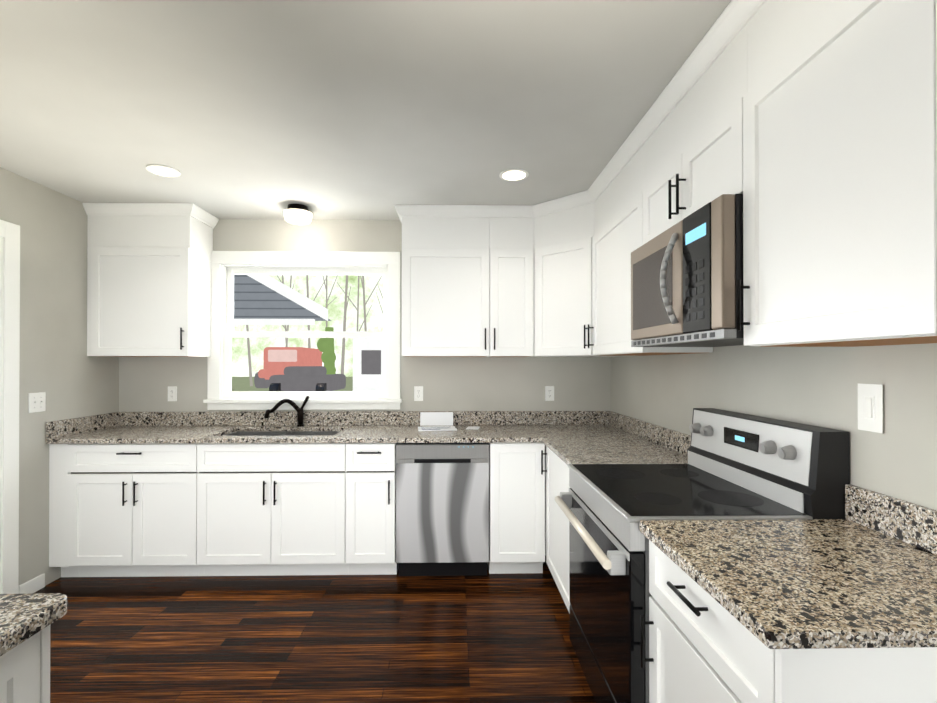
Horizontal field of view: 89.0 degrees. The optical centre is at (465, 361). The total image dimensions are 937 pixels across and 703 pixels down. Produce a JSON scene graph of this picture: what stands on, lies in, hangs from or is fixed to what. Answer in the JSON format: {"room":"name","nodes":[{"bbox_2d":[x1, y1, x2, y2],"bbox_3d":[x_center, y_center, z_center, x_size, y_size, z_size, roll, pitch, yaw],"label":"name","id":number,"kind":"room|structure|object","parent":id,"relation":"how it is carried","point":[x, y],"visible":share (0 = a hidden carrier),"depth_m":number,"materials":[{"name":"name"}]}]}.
{"room":"kitchen","nodes":[
{"label":"kitchen","id":0,"kind":"room"},
{"bbox_2d":[0,167,118,585],"bbox_3d":[-2.641,0.144,0.921,0.120,2.490,5.400,0,0,-1],"label":"wall","id":1,"kind":"structure","parent":0,"point":[65,372],"depth_m":2.98,"materials":[{"name":"paint"}]},
{"bbox_2d":[0,220,19,593],"bbox_3d":[-2.596,0.301,2.252,0.019,2.190,1.050,0,0,-1],"label":"door frame","id":2,"kind":"structure","parent":1,"relation":"attached to","point":[9,375],"depth_m":2.71,"materials":[{"name":"white paint"}]},
{"bbox_2d":[18,573,44,593],"bbox_3d":[-2.611,1.357,2.871,0.013,0.085,0.170,0,0,-1],"label":"baseboard","id":3,"kind":"structure","parent":1,"relation":"attached to","point":[35,584],"depth_m":2.88,"materials":[{"name":"white paint"}]},
{"bbox_2d":[28,392,45,412],"bbox_3d":[-2.609,0.252,2.912,0.018,0.120,0.116,0,0,-1],"label":"light switch","id":4,"kind":"object","parent":1,"relation":"attached to","point":[36,402],"visible":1,"depth_m":2.90,"materials":[{"name":"white plastic"}]},
{"bbox_2d":[34,555,595,702],"bbox_3d":[-0.701,1.414,0.952,4.000,0.050,5.640,0,0,-1],"label":"floor","id":5,"kind":"structure","parent":0,"point":[487,638],"depth_m":2.38,"materials":[{"name":"brown wood"}]},
{"bbox_2d":[0,625,49,702],"bbox_3d":[-0.915,0.945,0.297,0.206,0.882,1.295,0,0,-1],"label":"base cabinet","id":6,"kind":"object","parent":5,"relation":"on","point":[25,671],"visible":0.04,"depth_m":0.90,"materials":[{"name":"white paint"}]},
{"bbox_2d":[0,593,66,655],"bbox_3d":[-0.904,0.487,0.305,0.236,0.032,1.345,0,0,-1],"label":"countertop","id":7,"kind":"structure","parent":6,"relation":"on","point":[23,617],"depth_m":0.90,"materials":[{"name":"stone"}]},
{"bbox_2d":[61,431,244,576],"bbox_3d":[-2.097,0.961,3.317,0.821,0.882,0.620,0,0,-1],"label":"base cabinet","id":8,"kind":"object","parent":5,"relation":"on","point":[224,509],"depth_m":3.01,"materials":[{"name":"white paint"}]},
{"bbox_2d":[45,411,635,443],"bbox_3d":[-0.746,0.545,3.324,3.758,0.327,0.661,0,0,-1],"label":"countertop","id":9,"kind":"structure","parent":8,"relation":"on","point":[319,426],"depth_m":3.51,"materials":[{"name":"stone"}]},
{"bbox_2d":[264,396,308,426],"bbox_3d":[-1.324,0.373,3.538,0.303,0.227,0.126,0,0,-1],"label":"faucet","id":10,"kind":"object","parent":9,"relation":"on","point":[300,413],"visible":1,"depth_m":3.55,"materials":[{"name":"black metal"}]},
{"bbox_2d":[420,412,452,424],"bbox_3d":[-0.217,0.438,3.626,0.250,0.098,0.035,0,0,-1],"label":"booklet","id":11,"kind":"object","parent":9,"relation":"on","point":[436,421],"depth_m":3.63,"materials":[{"name":"white paper"}]},
{"bbox_2d":[418,424,456,430],"bbox_3d":[-0.203,0.483,3.426,0.270,0.006,0.200,0,0,-7],"label":"booklet","id":12,"kind":"object","parent":9,"relation":"on","point":[425,427],"depth_m":3.40,"materials":[{"name":"white paper"}]},
{"bbox_2d":[466,426,478,428],"bbox_3d":[0.056,0.486,3.471,0.092,0.003,0.142,0,0,8],"label":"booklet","id":13,"kind":"object","parent":9,"relation":"on","point":[469,427],"depth_m":3.48,"materials":[{"name":"white paper"}]},
{"bbox_2d":[341,443,397,574],"bbox_3d":[-0.621,0.961,3.345,0.334,0.882,0.620,0,0,-1],"label":"base cabinet","id":14,"kind":"object","parent":5,"relation":"on","point":[368,470],"depth_m":3.04,"materials":[{"name":"white paint"}]},
{"bbox_2d":[396,443,488,575],"bbox_3d":[-0.151,0.962,3.342,0.600,0.879,0.606,0,0,-1],"label":"dishwasher","id":15,"kind":"object","parent":5,"relation":"on","point":[442,509],"visible":1,"depth_m":3.04,"materials":[{"name":"silver metal"}]},
{"bbox_2d":[487,442,542,573],"bbox_3d":[0.331,0.961,3.363,0.355,0.882,0.620,0,0,-1],"label":"base cabinet","id":16,"kind":"object","parent":5,"relation":"on","point":[528,519],"depth_m":3.06,"materials":[{"name":"white paint"}]},
{"bbox_2d":[543,443,570,613],"bbox_3d":[0.837,0.957,2.636,0.620,0.882,0.846,0,0,-1],"label":"base cabinet","id":17,"kind":"object","parent":5,"relation":"on","point":[555,471],"depth_m":2.78,"materials":[{"name":"white paint"}]},
{"bbox_2d":[537,419,690,464],"bbox_3d":[0.812,0.447,2.619,0.668,0.137,0.810,0,0,-1],"label":"countertop","id":18,"kind":"structure","parent":17,"relation":"on","point":[589,437],"depth_m":2.77,"materials":[{"name":"stone"}]},
{"bbox_2d":[555,408,849,702],"bbox_3d":[0.786,0.805,1.822,0.745,1.178,0.773,0,0,-1],"label":"range","id":19,"kind":"object","parent":5,"relation":"on","point":[740,466],"visible":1,"depth_m":1.64,"materials":[{"name":"silver metal"}]},
{"bbox_2d":[640,540,936,702],"bbox_3d":[0.846,0.949,1.141,0.658,0.882,0.581,0,0,-1],"label":"base cabinet","id":20,"kind":"object","parent":5,"relation":"on","point":[705,646],"visible":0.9,"depth_m":0.98,"materials":[{"name":"white paint"}]},
{"bbox_2d":[639,484,936,648],"bbox_3d":[0.851,0.439,1.139,0.648,0.137,0.594,0,0,-1],"label":"countertop","id":21,"kind":"structure","parent":20,"relation":"on","point":[863,574],"depth_m":1.08,"materials":[{"name":"stone"}]},
{"bbox_2d":[119,219,610,411],"bbox_3d":[-0.754,0.159,3.718,4.000,2.490,0.120,0,0,-1],"label":"wall","id":22,"kind":"structure","parent":0,"point":[492,383],"depth_m":3.67,"materials":[{"name":"paint"}]},
{"bbox_2d":[82,203,218,356],"bbox_3d":[-2.253,-0.560,3.448,0.750,1.053,0.368,0,0,-1],"label":"upper cabinet","id":23,"kind":"object","parent":22,"relation":"attached to","point":[149,278],"visible":1,"depth_m":3.31,"materials":[{"name":"white paint"}]},
{"bbox_2d":[168,386,176,400],"bbox_3d":[-2.227,0.248,3.624,0.070,0.114,0.009,0,0,-1],"label":"electrical outlet","id":24,"kind":"object","parent":22,"relation":"attached to","point":[172,393],"visible":1,"depth_m":3.62,"materials":[{"name":"white plastic"}]},
{"bbox_2d":[203,251,401,409],"bbox_3d":[-1.229,-0.234,3.701,1.489,1.208,0.200,0,0,-1],"label":"window","id":25,"kind":"structure","parent":22,"relation":"in","point":[227,266],"depth_m":3.65,"materials":[{"name":"white paint"}]},
{"bbox_2d":[414,386,422,400],"bbox_3d":[-0.358,0.248,3.660,0.070,0.114,0.009,0,0,-1],"label":"electrical outlet","id":26,"kind":"object","parent":22,"relation":"attached to","point":[418,393],"visible":1,"depth_m":3.66,"materials":[{"name":"white plastic"}]},
{"bbox_2d":[398,205,493,356],"bbox_3d":[-0.140,-0.560,3.507,0.618,1.051,0.330,0,0,-1],"label":"upper cabinet","id":27,"kind":"object","parent":22,"relation":"attached to","point":[448,250],"depth_m":3.35,"materials":[{"name":"white paint"}]},
{"bbox_2d":[494,205,529,356],"bbox_3d":[0.323,-0.560,3.516,0.308,1.051,0.330,0,0,-1],"label":"upper cabinet","id":28,"kind":"object","parent":22,"relation":"attached to","point":[511,222],"depth_m":3.36,"materials":[{"name":"white paint"}]},
{"bbox_2d":[545,386,553,400],"bbox_3d":[0.652,0.248,3.679,0.070,0.114,0.009,0,0,-1],"label":"electrical outlet","id":29,"kind":"object","parent":22,"relation":"attached to","point":[549,393],"visible":1,"depth_m":3.68,"materials":[{"name":"white plastic"}]},
{"bbox_2d":[0,0,730,219],"bbox_3d":[-0.701,-1.125,0.965,4.000,0.050,5.640,0,0,-1],"label":"ceiling","id":30,"kind":"structure","parent":0,"point":[322,109],"depth_m":1.97,"materials":[{"name":"paint"}]},
{"bbox_2d":[146,164,180,176],"bbox_3d":[-1.725,-1.087,2.725,0.170,0.008,0.170,0,0,-1],"label":"recessed light","id":31,"kind":"object","parent":30,"relation":"in","point":[162,170],"visible":1,"depth_m":2.71,"materials":[{"name":"white paint"}]},
{"bbox_2d":[283,203,312,224],"bbox_3d":[-1.177,-1.029,3.356,0.204,0.117,0.204,0,0,-1],"label":"flush-mount ceiling light","id":32,"kind":"object","parent":30,"relation":"attached to","point":[298,214],"visible":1,"depth_m":3.29,"materials":[{"name":"white glass"}]},
{"bbox_2d":[499,169,528,180],"bbox_3d":[0.284,-1.087,2.784,0.170,0.008,0.170,0,0,-1],"label":"recessed light","id":33,"kind":"object","parent":30,"relation":"in","point":[513,174],"visible":1,"depth_m":2.77,"materials":[{"name":"white paint"}]},
{"bbox_2d":[611,343,936,509],"bbox_3d":[1.239,0.145,0.996,0.120,2.490,5.400,0,0,-1],"label":"wall","id":34,"kind":"structure","parent":0,"point":[818,386],"depth_m":1.56,"materials":[{"name":"paint"}]},
{"bbox_2d":[530,188,620,356],"bbox_3d":[0.806,-0.560,3.365,0.651,1.051,0.651,0,0,-1],"label":"upper cabinet","id":35,"kind":"object","parent":34,"relation":"attached to","point":[560,227],"depth_m":3.22,"materials":[{"name":"white paint"}]},
{"bbox_2d":[590,124,712,355],"bbox_3d":[0.981,-0.564,2.631,0.329,1.051,0.821,0,0,-1],"label":"upper cabinet","id":36,"kind":"object","parent":34,"relation":"attached to","point":[616,196],"depth_m":2.60,"materials":[{"name":"white paint"}]},
{"bbox_2d":[642,0,741,244],"bbox_3d":[0.997,-0.802,1.834,0.329,0.583,0.773,0,0,-1],"label":"upper cabinet","id":37,"kind":"object","parent":34,"relation":"attached to","point":[692,134],"depth_m":1.72,"materials":[{"name":"white paint"}]},
{"bbox_2d":[631,194,743,346],"bbox_3d":[0.935,-0.288,1.831,0.452,0.439,0.765,0,0,-1],"label":"microwave","id":38,"kind":"object","parent":37,"relation":"attached to","point":[686,272],"visible":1,"depth_m":1.64,"materials":[{"name":"silver metal"}]},
{"bbox_2d":[736,0,936,346],"bbox_3d":[1.010,-0.572,1.147,0.329,1.051,0.598,0,0,-1],"label":"upper cabinet","id":39,"kind":"object","parent":34,"relation":"attached to","point":[807,129],"depth_m":1.09,"materials":[{"name":"white paint"}]},
{"bbox_2d":[858,383,882,432],"bbox_3d":[1.165,0.134,1.372,0.012,0.136,0.082,0,0,-1],"label":"light switch","id":40,"kind":"object","parent":34,"relation":"attached to","point":[870,407],"visible":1,"depth_m":1.37,"materials":[{"name":"white plastic"}]},
{"label":"outside","id":41,"kind":"structure","parent":0,"visible":0},
{"bbox_2d":[232,275,382,390],"bbox_3d":[-4.150,-3.560,10.798,36.000,14.000,14.030,0,0,-1],"label":"window view","id":42,"kind":"object","parent":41,"point":[308,302],"visible":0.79,"depth_m":11.84,"materials":[{"name":"plant"}]}
]}

